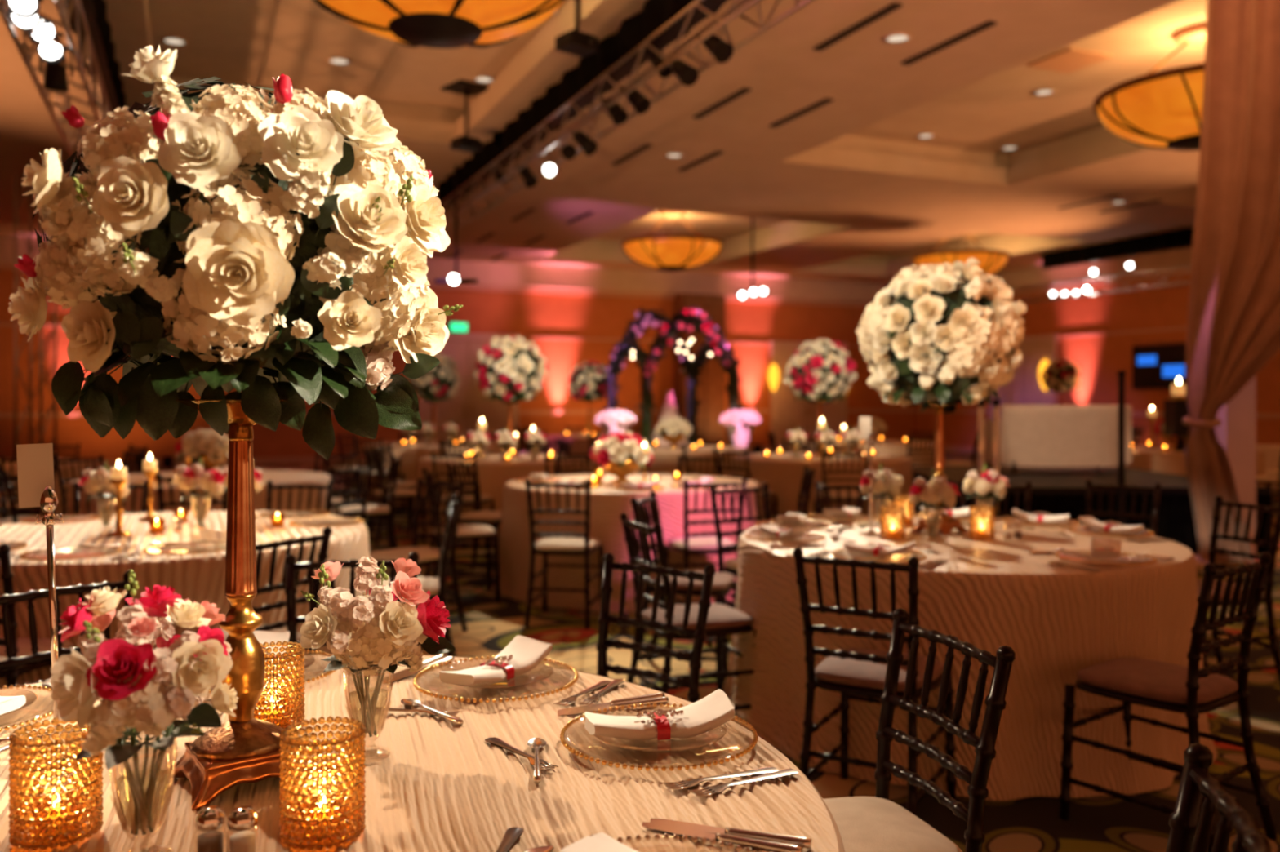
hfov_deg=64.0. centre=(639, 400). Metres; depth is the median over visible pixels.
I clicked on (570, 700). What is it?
fork
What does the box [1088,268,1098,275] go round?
lamp
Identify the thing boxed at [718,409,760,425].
flower arrangement
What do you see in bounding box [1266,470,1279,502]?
banquet chair
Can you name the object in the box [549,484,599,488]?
charger plate
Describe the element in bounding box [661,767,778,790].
fork
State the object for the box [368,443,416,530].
banquet chair
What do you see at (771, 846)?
knife
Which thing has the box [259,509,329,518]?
charger plate
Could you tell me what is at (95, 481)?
bouquet
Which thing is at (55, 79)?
lamp
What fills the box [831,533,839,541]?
spoon
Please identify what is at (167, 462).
uplight
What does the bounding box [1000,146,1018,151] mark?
recessed light
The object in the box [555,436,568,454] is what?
banquet chair
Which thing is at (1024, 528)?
spoon
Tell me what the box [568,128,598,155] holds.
lamp
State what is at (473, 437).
bouquet
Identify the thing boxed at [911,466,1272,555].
stage platform
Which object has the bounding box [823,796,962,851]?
cushion
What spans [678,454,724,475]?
banquet chair
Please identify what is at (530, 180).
lamp
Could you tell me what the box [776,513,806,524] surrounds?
napkin
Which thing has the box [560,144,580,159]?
lamp
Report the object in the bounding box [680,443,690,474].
banquet chair
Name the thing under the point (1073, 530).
charger plate
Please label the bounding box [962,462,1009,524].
bouquet
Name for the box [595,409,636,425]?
flower arrangement
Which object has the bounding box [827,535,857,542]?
fork
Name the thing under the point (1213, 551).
banquet chair
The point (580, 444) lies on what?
tablecloth
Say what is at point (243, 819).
shaker
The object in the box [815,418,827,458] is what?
candlestick
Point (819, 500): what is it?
banquet chair
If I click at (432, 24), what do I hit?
chandelier
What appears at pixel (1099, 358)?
wall
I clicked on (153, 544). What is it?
spoon
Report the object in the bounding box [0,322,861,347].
trim
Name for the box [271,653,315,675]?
salad plate
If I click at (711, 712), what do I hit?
napkin
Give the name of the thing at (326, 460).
banquet chair
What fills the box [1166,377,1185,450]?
candlestick
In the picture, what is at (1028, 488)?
banquet chair
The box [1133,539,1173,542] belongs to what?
fork
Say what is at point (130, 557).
fork
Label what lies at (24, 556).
charger plate
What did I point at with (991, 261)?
chandelier
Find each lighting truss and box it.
[0,0,111,169]
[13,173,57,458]
[441,0,813,231]
[1010,263,1191,303]
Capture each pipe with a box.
[435,164,477,283]
[736,217,768,294]
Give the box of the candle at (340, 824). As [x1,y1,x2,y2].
[299,794,346,839]
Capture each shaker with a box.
[173,516,182,532]
[193,805,226,851]
[226,805,257,851]
[1003,523,1012,539]
[1013,523,1022,539]
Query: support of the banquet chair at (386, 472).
on the floor
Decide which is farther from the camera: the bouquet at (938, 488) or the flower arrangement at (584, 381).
the flower arrangement at (584, 381)
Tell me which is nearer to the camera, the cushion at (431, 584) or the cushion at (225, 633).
the cushion at (225, 633)
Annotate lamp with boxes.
[6,0,43,18]
[6,9,49,31]
[26,31,65,63]
[28,17,64,43]
[39,48,72,92]
[446,273,460,284]
[495,171,515,184]
[515,164,537,188]
[540,162,559,177]
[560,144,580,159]
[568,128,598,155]
[599,97,628,124]
[618,85,651,114]
[643,49,673,78]
[664,59,698,86]
[696,34,733,63]
[737,290,747,299]
[748,288,759,296]
[757,287,768,295]
[1048,291,1057,297]
[1060,291,1069,295]
[1071,290,1079,296]
[1082,286,1092,293]
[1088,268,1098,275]
[1124,262,1134,269]
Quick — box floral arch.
[601,306,745,446]
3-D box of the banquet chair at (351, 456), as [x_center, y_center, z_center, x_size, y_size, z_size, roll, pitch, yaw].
[-2.834,0.914,9.009,0.448,0.899,0.503,0,0,25]
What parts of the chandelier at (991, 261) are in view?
rod, lamp shade, rod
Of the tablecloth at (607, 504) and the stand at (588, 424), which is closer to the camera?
the tablecloth at (607, 504)
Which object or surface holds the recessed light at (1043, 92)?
in the ceiling
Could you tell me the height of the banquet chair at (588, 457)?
0.890 m
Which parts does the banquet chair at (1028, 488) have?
post, rail, rail, post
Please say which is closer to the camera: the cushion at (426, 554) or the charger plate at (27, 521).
the charger plate at (27, 521)
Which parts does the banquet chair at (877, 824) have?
post, rail, rail, rail, rail, post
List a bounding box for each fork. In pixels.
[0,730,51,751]
[41,681,52,687]
[81,545,136,548]
[116,553,138,560]
[127,551,142,559]
[164,540,208,546]
[360,706,460,717]
[484,737,558,770]
[496,826,524,851]
[552,680,612,706]
[578,679,625,705]
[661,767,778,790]
[688,768,798,796]
[806,549,830,556]
[813,549,839,556]
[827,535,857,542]
[857,523,880,527]
[911,550,937,553]
[1039,531,1074,537]
[1041,548,1066,555]
[1047,562,1102,571]
[1048,560,1099,569]
[1120,539,1162,542]
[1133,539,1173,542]
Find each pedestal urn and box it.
[600,421,631,436]
[725,421,755,448]
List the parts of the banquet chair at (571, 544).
post, leg, rail, rail, rail, rail, seat, post, leg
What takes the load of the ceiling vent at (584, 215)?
in the ceiling
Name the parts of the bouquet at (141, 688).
stem, stem, stem, stem, stem, stem, stem, stem, stem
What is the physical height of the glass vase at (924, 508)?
0.147 m
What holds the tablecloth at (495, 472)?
on the floor
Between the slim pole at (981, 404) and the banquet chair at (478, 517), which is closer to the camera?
the banquet chair at (478, 517)
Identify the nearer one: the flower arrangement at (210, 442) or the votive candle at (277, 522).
the votive candle at (277, 522)
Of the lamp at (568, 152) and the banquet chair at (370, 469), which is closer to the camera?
the banquet chair at (370, 469)
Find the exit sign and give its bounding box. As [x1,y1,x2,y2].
[448,321,467,333]
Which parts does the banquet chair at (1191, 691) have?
leg, leg, seat, post, rail, rail, rail, rail, post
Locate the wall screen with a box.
[1132,342,1186,388]
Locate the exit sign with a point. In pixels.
(454, 326)
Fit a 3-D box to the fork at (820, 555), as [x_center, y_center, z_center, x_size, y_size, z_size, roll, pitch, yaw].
[0.732,0.595,3.978,0.028,0.008,0.197,0,0,38]
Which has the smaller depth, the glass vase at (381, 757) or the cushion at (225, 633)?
the glass vase at (381, 757)
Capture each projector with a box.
[440,79,488,153]
[555,0,599,57]
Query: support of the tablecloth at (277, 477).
on the floor
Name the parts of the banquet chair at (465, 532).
post, rail, post, seat, leg, leg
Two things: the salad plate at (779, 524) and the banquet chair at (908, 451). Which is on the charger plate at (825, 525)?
the salad plate at (779, 524)
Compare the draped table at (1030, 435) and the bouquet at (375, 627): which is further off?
the draped table at (1030, 435)
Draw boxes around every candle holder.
[8,717,103,850]
[253,640,305,730]
[279,715,365,850]
[880,505,905,540]
[890,494,913,525]
[968,505,995,540]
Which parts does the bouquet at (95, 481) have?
stem, stem, stem, stem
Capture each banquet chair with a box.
[0,454,57,519]
[0,472,60,524]
[0,543,73,688]
[0,570,135,684]
[1,471,54,523]
[39,443,80,459]
[54,454,104,518]
[72,480,147,517]
[120,448,146,473]
[124,444,147,473]
[155,473,227,511]
[221,526,332,654]
[266,480,333,513]
[284,551,419,653]
[314,452,355,507]
[324,458,362,504]
[329,463,373,525]
[334,433,361,497]
[337,455,401,549]
[353,437,404,508]
[363,448,426,546]
[363,494,459,656]
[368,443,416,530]
[369,478,467,631]
[398,431,427,442]
[422,468,501,602]
[431,452,494,553]
[438,440,475,455]
[440,438,475,455]
[444,459,502,577]
[475,431,500,442]
[501,427,530,453]
[515,426,532,450]
[516,436,534,453]
[523,429,546,453]
[524,479,604,629]
[526,433,540,453]
[535,440,571,454]
[544,454,590,475]
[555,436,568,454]
[555,452,595,475]
[565,425,588,434]
[588,430,604,453]
[595,552,715,702]
[619,512,756,711]
[629,426,641,435]
[630,491,737,684]
[637,445,653,473]
[665,478,747,604]
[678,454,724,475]
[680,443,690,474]
[707,483,771,645]
[712,448,777,519]
[754,465,815,526]
[767,431,777,453]
[782,439,818,453]
[792,547,956,817]
[799,436,826,453]
[813,451,869,516]
[814,481,883,517]
[815,430,841,439]
[823,608,1015,851]
[906,436,934,466]
[911,430,934,442]
[944,433,977,466]
[959,480,1031,519]
[1058,551,1277,851]
[1085,480,1161,536]
[1131,425,1139,444]
[1131,426,1144,445]
[1165,743,1271,851]
[1197,495,1279,682]
[1256,460,1279,508]
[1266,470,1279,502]
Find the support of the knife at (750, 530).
on the tablecloth at (1059, 622)
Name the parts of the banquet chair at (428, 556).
post, rail, rail, rail, seat, rail, post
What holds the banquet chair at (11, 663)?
on the floor
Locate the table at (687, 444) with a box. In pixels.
[652,444,697,445]
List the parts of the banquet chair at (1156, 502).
post, rail, rail, rail, post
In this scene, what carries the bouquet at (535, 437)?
in the glass vase
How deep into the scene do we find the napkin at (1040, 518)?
4.90 m
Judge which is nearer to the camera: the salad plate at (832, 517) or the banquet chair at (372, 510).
the salad plate at (832, 517)
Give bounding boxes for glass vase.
[96,496,115,530]
[109,737,177,851]
[191,494,209,528]
[342,667,393,759]
[872,498,889,528]
[923,507,942,542]
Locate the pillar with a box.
[1215,375,1256,559]
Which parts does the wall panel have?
panel, panel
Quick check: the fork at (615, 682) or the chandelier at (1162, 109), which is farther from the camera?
the chandelier at (1162, 109)
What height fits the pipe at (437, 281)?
1.576 m
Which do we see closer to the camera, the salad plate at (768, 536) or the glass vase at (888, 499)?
the salad plate at (768, 536)
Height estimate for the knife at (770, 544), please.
0.014 m
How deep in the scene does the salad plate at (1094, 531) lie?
4.52 m
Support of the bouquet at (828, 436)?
in the glass vase
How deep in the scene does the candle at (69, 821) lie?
1.37 m
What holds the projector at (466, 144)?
hanging from the ceiling
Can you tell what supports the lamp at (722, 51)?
attached to the lighting truss at (728, 16)
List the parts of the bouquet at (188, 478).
stem, stem, stem, stem, stem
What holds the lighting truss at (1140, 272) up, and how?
attached to the wall at (1099, 358)
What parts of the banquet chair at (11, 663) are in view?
rail, rail, post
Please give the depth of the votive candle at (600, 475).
7.82 m
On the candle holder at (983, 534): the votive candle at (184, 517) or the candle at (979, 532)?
the candle at (979, 532)
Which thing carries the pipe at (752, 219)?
hanging from the ceiling
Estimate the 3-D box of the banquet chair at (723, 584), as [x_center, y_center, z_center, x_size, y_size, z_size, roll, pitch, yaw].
[0.230,0.919,5.099,0.503,0.890,0.417,0,0,15]
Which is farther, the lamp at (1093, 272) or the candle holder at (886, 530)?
the lamp at (1093, 272)
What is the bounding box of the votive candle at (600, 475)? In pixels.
[599,471,604,477]
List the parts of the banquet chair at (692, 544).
leg, post, seat, rail, rail, rail, rail, post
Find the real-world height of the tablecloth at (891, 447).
0.749 m
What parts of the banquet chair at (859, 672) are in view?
post, leg, rail, rail, rail, rail, seat, post, leg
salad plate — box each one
[0,688,37,715]
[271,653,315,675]
[441,658,553,688]
[522,477,555,480]
[594,707,727,751]
[622,485,657,488]
[757,533,813,539]
[767,520,817,526]
[818,513,866,519]
[847,550,911,559]
[923,512,968,518]
[1014,517,1064,524]
[1071,550,1141,561]
[1082,527,1139,534]
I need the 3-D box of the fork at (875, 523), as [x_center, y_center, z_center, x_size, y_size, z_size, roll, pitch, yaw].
[1.103,0.595,4.877,0.197,0.008,0.028,0,0,-44]
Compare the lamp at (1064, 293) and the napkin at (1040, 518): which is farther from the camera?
the lamp at (1064, 293)
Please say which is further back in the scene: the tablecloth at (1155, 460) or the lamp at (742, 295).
the lamp at (742, 295)
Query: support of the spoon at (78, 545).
on the tablecloth at (198, 578)
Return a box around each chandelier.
[313,0,564,48]
[621,210,723,271]
[911,233,1009,274]
[1093,22,1206,151]
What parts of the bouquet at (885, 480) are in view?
stem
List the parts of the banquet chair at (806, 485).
post, post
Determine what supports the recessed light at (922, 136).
in the ceiling
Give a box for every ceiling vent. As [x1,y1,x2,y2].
[446,250,462,258]
[475,233,494,243]
[490,253,508,261]
[511,208,536,221]
[523,235,546,244]
[565,212,593,224]
[611,143,653,165]
[678,151,724,171]
[693,87,751,119]
[769,97,833,128]
[813,2,902,51]
[901,20,997,65]
[1026,47,1113,73]
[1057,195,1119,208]
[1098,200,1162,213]
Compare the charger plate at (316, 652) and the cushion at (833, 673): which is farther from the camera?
the cushion at (833, 673)
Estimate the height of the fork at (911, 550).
0.008 m
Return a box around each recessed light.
[160,36,187,46]
[326,57,351,66]
[472,75,494,84]
[550,8,559,16]
[664,152,684,158]
[882,32,912,44]
[915,133,934,139]
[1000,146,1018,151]
[1032,88,1055,96]
[1109,200,1127,204]
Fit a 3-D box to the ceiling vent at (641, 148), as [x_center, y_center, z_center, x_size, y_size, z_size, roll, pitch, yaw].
[-0.113,-3.132,13.092,0.085,0.020,1.150,0,0,-24]
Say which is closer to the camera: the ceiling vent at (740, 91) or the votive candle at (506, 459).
the votive candle at (506, 459)
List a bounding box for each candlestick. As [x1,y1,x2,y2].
[106,460,131,537]
[138,453,160,521]
[476,417,488,459]
[515,434,518,453]
[528,426,537,459]
[593,446,604,484]
[641,443,648,484]
[791,442,795,456]
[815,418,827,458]
[840,425,846,453]
[1145,406,1159,448]
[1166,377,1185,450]
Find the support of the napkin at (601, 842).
on the salad plate
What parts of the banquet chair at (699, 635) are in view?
post, rail, rail, rail, rail, post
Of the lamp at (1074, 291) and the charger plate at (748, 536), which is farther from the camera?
the lamp at (1074, 291)
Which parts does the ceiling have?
panel, panel, panel, panel, panel, panel, panel, panel, panel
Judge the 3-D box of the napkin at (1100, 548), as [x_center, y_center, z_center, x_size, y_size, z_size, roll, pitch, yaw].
[1.728,0.555,3.808,0.113,0.057,0.258,0,0,26]
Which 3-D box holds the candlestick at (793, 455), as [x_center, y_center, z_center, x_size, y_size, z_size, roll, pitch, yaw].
[1.660,0.474,10.979,0.075,0.250,0.075,0,0,0]
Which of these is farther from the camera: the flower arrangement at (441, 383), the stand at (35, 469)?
the flower arrangement at (441, 383)
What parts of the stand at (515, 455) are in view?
knob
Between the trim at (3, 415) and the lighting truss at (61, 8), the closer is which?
the lighting truss at (61, 8)
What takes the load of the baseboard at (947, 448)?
attached to the wall at (1099, 358)
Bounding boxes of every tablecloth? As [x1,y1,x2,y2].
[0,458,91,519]
[0,510,370,688]
[0,653,844,851]
[66,470,333,518]
[357,441,502,506]
[408,453,601,544]
[491,473,761,613]
[534,434,641,454]
[601,445,749,475]
[723,515,1217,800]
[730,453,915,520]
[804,440,934,466]
[1125,445,1266,486]
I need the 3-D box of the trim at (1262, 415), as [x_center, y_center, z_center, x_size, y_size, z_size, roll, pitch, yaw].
[13.574,0.290,14.579,0.053,0.100,29.850,0,0,-24]
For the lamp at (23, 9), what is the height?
0.235 m
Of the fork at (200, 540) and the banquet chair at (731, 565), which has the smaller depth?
the fork at (200, 540)
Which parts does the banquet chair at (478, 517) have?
post, rail, rail, rail, rail, post, seat, leg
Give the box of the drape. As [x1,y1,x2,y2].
[1182,0,1279,564]
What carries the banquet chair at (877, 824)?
on the floor
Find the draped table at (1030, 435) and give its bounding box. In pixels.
[984,404,1132,474]
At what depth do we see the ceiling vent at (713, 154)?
13.38 m
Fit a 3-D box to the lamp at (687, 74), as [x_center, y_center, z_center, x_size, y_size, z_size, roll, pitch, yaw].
[0.328,-2.457,7.687,0.188,0.228,0.263,0,0,-30]
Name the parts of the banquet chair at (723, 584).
post, rail, post, seat, leg, leg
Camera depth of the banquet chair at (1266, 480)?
11.40 m
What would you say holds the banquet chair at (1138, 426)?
on the floor
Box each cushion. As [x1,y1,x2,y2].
[0,637,73,670]
[221,626,302,641]
[363,577,439,597]
[369,546,449,562]
[433,524,495,536]
[459,511,502,521]
[535,537,599,551]
[641,603,751,630]
[649,570,734,591]
[668,536,734,551]
[724,558,737,570]
[814,648,944,691]
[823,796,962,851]
[1076,657,1238,704]
[1197,579,1264,600]
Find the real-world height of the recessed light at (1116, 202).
0.020 m
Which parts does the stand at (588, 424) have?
knob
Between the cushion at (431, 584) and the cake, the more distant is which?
the cake
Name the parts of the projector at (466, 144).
ceiling plate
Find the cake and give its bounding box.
[652,390,687,445]
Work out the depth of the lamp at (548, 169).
10.55 m
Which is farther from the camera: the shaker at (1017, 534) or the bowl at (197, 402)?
the shaker at (1017, 534)
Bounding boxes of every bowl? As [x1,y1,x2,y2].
[175,399,257,425]
[182,453,227,471]
[601,459,640,484]
[660,432,685,448]
[866,429,882,442]
[921,400,959,408]
[1160,431,1186,445]
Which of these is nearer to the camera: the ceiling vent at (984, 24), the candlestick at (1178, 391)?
the ceiling vent at (984, 24)
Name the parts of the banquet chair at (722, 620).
post, rail, rail, rail, rail, post, seat, leg, leg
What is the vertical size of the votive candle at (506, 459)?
0.064 m
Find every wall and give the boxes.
[0,269,915,460]
[915,275,1279,447]
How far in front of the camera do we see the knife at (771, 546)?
4.15 m
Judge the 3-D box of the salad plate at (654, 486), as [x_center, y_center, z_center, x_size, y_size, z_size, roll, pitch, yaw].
[-0.001,0.581,6.823,0.238,0.014,0.238,0,0,-5]
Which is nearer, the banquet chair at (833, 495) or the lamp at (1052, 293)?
the banquet chair at (833, 495)
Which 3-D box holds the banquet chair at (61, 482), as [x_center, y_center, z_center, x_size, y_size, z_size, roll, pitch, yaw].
[-4.459,0.914,8.416,0.503,0.899,0.448,0,0,25]
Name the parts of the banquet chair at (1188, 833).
post, rail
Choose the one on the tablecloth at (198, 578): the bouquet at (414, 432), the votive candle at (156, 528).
the votive candle at (156, 528)
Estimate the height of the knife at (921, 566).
0.014 m
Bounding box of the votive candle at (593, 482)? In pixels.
[589,476,599,485]
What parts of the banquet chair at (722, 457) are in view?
post, rail, post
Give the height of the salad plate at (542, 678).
0.014 m
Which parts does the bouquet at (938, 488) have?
stem, stem, stem, stem, stem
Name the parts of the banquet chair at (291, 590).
post, rail, rail, post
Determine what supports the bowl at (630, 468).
on the tablecloth at (607, 504)
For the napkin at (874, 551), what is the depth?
3.84 m
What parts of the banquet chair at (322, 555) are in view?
rail, rail, rail, rail, post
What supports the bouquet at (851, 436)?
in the glass vase
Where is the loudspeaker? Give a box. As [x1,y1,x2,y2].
[1163,400,1189,451]
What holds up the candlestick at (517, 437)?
on the tablecloth at (495, 472)
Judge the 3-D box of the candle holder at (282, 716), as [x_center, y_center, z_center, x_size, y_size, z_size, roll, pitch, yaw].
[-0.668,0.523,1.860,0.114,0.147,0.114,0,0,-16]
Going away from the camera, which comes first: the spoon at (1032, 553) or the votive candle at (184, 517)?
the spoon at (1032, 553)
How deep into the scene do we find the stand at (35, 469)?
1.70 m
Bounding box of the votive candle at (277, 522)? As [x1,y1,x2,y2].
[270,513,284,526]
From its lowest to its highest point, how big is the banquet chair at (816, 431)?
0.899 m
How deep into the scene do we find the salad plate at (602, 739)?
1.72 m
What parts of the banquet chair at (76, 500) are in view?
post, rail, rail, post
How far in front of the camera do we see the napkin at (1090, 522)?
4.54 m
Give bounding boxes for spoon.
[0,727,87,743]
[77,544,119,548]
[150,542,201,546]
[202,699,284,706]
[400,698,463,725]
[524,845,554,851]
[527,737,546,784]
[825,525,853,531]
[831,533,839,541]
[856,522,889,524]
[960,522,968,525]
[1002,524,1035,531]
[1028,551,1072,555]
[1057,531,1071,539]
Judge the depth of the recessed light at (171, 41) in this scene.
10.28 m
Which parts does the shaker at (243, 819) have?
glass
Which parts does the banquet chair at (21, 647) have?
rail, post, seat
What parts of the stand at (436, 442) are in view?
knob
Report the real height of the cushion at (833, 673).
0.048 m
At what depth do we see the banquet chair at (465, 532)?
6.89 m
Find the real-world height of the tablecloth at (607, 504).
0.749 m
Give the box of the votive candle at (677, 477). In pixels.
[672,472,681,479]
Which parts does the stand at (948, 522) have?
knob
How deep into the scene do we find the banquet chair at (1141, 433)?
18.08 m
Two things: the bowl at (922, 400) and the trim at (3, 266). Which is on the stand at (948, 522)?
the bowl at (922, 400)
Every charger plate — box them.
[0,541,26,551]
[0,684,53,732]
[18,546,122,560]
[20,514,101,524]
[142,541,226,555]
[186,649,336,693]
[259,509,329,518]
[288,517,364,527]
[413,655,578,702]
[515,477,562,482]
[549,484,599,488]
[560,702,758,771]
[613,485,665,490]
[617,834,757,851]
[670,484,719,488]
[744,531,826,543]
[755,520,829,529]
[808,513,878,522]
[832,549,926,563]
[913,511,982,520]
[1002,517,1079,527]
[1055,550,1157,565]
[1069,526,1154,537]
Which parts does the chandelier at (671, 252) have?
rod, rod, lamp shade, rod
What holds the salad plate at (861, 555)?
on the charger plate at (897, 560)
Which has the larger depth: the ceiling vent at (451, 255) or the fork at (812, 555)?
the ceiling vent at (451, 255)
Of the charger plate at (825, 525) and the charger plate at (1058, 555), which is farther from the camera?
the charger plate at (825, 525)
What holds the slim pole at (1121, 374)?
on the floor
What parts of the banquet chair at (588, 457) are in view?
post, rail, post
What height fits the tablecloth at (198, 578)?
0.749 m
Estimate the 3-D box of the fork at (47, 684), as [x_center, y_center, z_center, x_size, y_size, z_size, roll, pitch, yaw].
[-1.164,0.593,2.094,0.197,0.008,0.028,0,0,34]
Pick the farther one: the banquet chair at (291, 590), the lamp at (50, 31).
the lamp at (50, 31)
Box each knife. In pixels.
[111,551,137,560]
[118,551,142,561]
[382,653,445,682]
[382,655,453,684]
[557,692,665,712]
[557,696,668,715]
[642,822,803,851]
[649,818,812,848]
[749,528,762,532]
[769,544,798,545]
[769,545,824,548]
[918,559,942,568]
[924,559,947,569]
[994,516,1014,521]
[1120,552,1168,560]
[1121,551,1173,560]
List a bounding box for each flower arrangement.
[8,45,462,460]
[174,428,228,464]
[405,352,460,404]
[473,336,548,404]
[568,360,607,403]
[590,431,653,470]
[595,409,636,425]
[654,416,693,438]
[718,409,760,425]
[784,338,857,404]
[855,417,887,435]
[856,257,1026,413]
[1040,358,1080,394]
[1154,418,1187,439]
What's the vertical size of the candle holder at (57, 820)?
0.147 m
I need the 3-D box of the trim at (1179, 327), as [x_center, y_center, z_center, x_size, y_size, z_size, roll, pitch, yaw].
[13.579,-1.450,14.592,0.037,0.060,29.870,0,0,-24]
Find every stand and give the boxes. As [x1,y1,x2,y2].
[16,443,73,768]
[165,399,317,811]
[425,400,439,444]
[500,400,519,458]
[583,400,592,435]
[809,400,830,457]
[859,416,879,535]
[910,400,968,536]
[1057,391,1065,404]
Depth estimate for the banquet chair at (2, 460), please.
8.56 m
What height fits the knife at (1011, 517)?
0.014 m
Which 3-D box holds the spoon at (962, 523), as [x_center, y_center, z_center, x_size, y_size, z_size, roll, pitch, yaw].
[1.504,0.595,4.947,0.200,0.015,0.034,0,0,32]
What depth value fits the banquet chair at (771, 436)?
15.01 m
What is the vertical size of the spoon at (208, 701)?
0.015 m
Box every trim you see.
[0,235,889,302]
[0,262,871,307]
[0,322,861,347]
[0,408,914,417]
[914,408,1279,418]
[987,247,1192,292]
[1057,326,1186,338]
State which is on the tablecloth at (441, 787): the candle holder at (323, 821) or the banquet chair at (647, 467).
the candle holder at (323, 821)
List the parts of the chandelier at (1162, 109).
lamp shade, rod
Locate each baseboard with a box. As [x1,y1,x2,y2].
[89,446,804,469]
[944,445,977,453]
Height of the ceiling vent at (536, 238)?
0.020 m
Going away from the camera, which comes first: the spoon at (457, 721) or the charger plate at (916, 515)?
the spoon at (457, 721)
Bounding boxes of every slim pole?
[977,400,985,510]
[991,399,999,517]
[1116,370,1125,525]
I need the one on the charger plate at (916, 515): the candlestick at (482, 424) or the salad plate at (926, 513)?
the salad plate at (926, 513)
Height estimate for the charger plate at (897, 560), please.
0.015 m
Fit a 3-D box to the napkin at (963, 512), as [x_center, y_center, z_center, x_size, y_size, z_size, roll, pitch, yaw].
[1.553,0.555,5.164,0.258,0.057,0.113,0,0,-2]
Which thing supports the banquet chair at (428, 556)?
on the floor
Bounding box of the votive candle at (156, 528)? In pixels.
[148,518,164,533]
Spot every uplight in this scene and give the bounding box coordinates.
[160,456,175,468]
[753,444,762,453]
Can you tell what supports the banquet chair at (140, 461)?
on the floor
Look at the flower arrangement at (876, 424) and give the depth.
14.47 m
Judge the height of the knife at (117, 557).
0.014 m
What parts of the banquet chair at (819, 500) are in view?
post, rail, rail, post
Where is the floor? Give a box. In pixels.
[91,451,1279,851]
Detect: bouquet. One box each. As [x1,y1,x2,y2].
[49,568,238,835]
[79,461,129,526]
[171,456,225,527]
[221,466,262,493]
[299,556,454,737]
[401,430,417,444]
[421,420,436,444]
[442,421,459,443]
[466,427,490,458]
[493,427,516,459]
[524,427,546,458]
[786,426,808,457]
[815,426,837,457]
[840,426,861,457]
[859,462,904,524]
[909,469,959,537]
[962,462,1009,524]
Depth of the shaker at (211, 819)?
1.31 m
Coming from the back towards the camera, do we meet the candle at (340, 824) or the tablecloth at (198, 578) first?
the tablecloth at (198, 578)
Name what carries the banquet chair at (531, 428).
on the floor
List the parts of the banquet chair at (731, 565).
post, rail, seat, rail, rail, rail, post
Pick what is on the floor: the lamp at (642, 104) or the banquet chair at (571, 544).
the banquet chair at (571, 544)
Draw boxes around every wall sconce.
[768,363,778,392]
[1038,360,1048,391]
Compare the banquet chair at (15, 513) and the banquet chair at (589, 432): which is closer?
the banquet chair at (15, 513)
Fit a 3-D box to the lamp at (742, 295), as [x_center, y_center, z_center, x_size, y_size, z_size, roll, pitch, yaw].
[1.758,-1.786,17.569,0.188,0.151,0.273,0,0,6]
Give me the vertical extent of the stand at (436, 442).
0.601 m
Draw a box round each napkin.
[0,695,26,715]
[253,631,289,672]
[439,635,552,685]
[529,473,546,479]
[555,478,592,484]
[559,832,639,851]
[584,688,734,740]
[621,478,658,488]
[677,475,713,485]
[760,524,812,537]
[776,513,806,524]
[822,506,861,517]
[844,541,915,556]
[920,506,974,516]
[1012,508,1069,522]
[1079,516,1143,533]
[1090,537,1121,558]
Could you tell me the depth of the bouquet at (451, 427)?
13.63 m
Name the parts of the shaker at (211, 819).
glass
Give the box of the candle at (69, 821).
[31,790,81,839]
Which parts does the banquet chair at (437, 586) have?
seat, post, post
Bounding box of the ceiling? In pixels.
[0,0,1207,284]
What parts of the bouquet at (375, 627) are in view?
stem, stem, stem, stem, stem, stem, stem, stem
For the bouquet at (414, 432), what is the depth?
13.66 m
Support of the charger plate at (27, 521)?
on the tablecloth at (198, 578)
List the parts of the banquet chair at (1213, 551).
leg, post, rail, rail, seat, rail, rail, post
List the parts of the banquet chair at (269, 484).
post, rail, post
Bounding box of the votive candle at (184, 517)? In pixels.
[173,509,188,522]
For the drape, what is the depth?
8.49 m
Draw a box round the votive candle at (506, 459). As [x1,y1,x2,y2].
[504,455,511,461]
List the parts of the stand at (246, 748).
knob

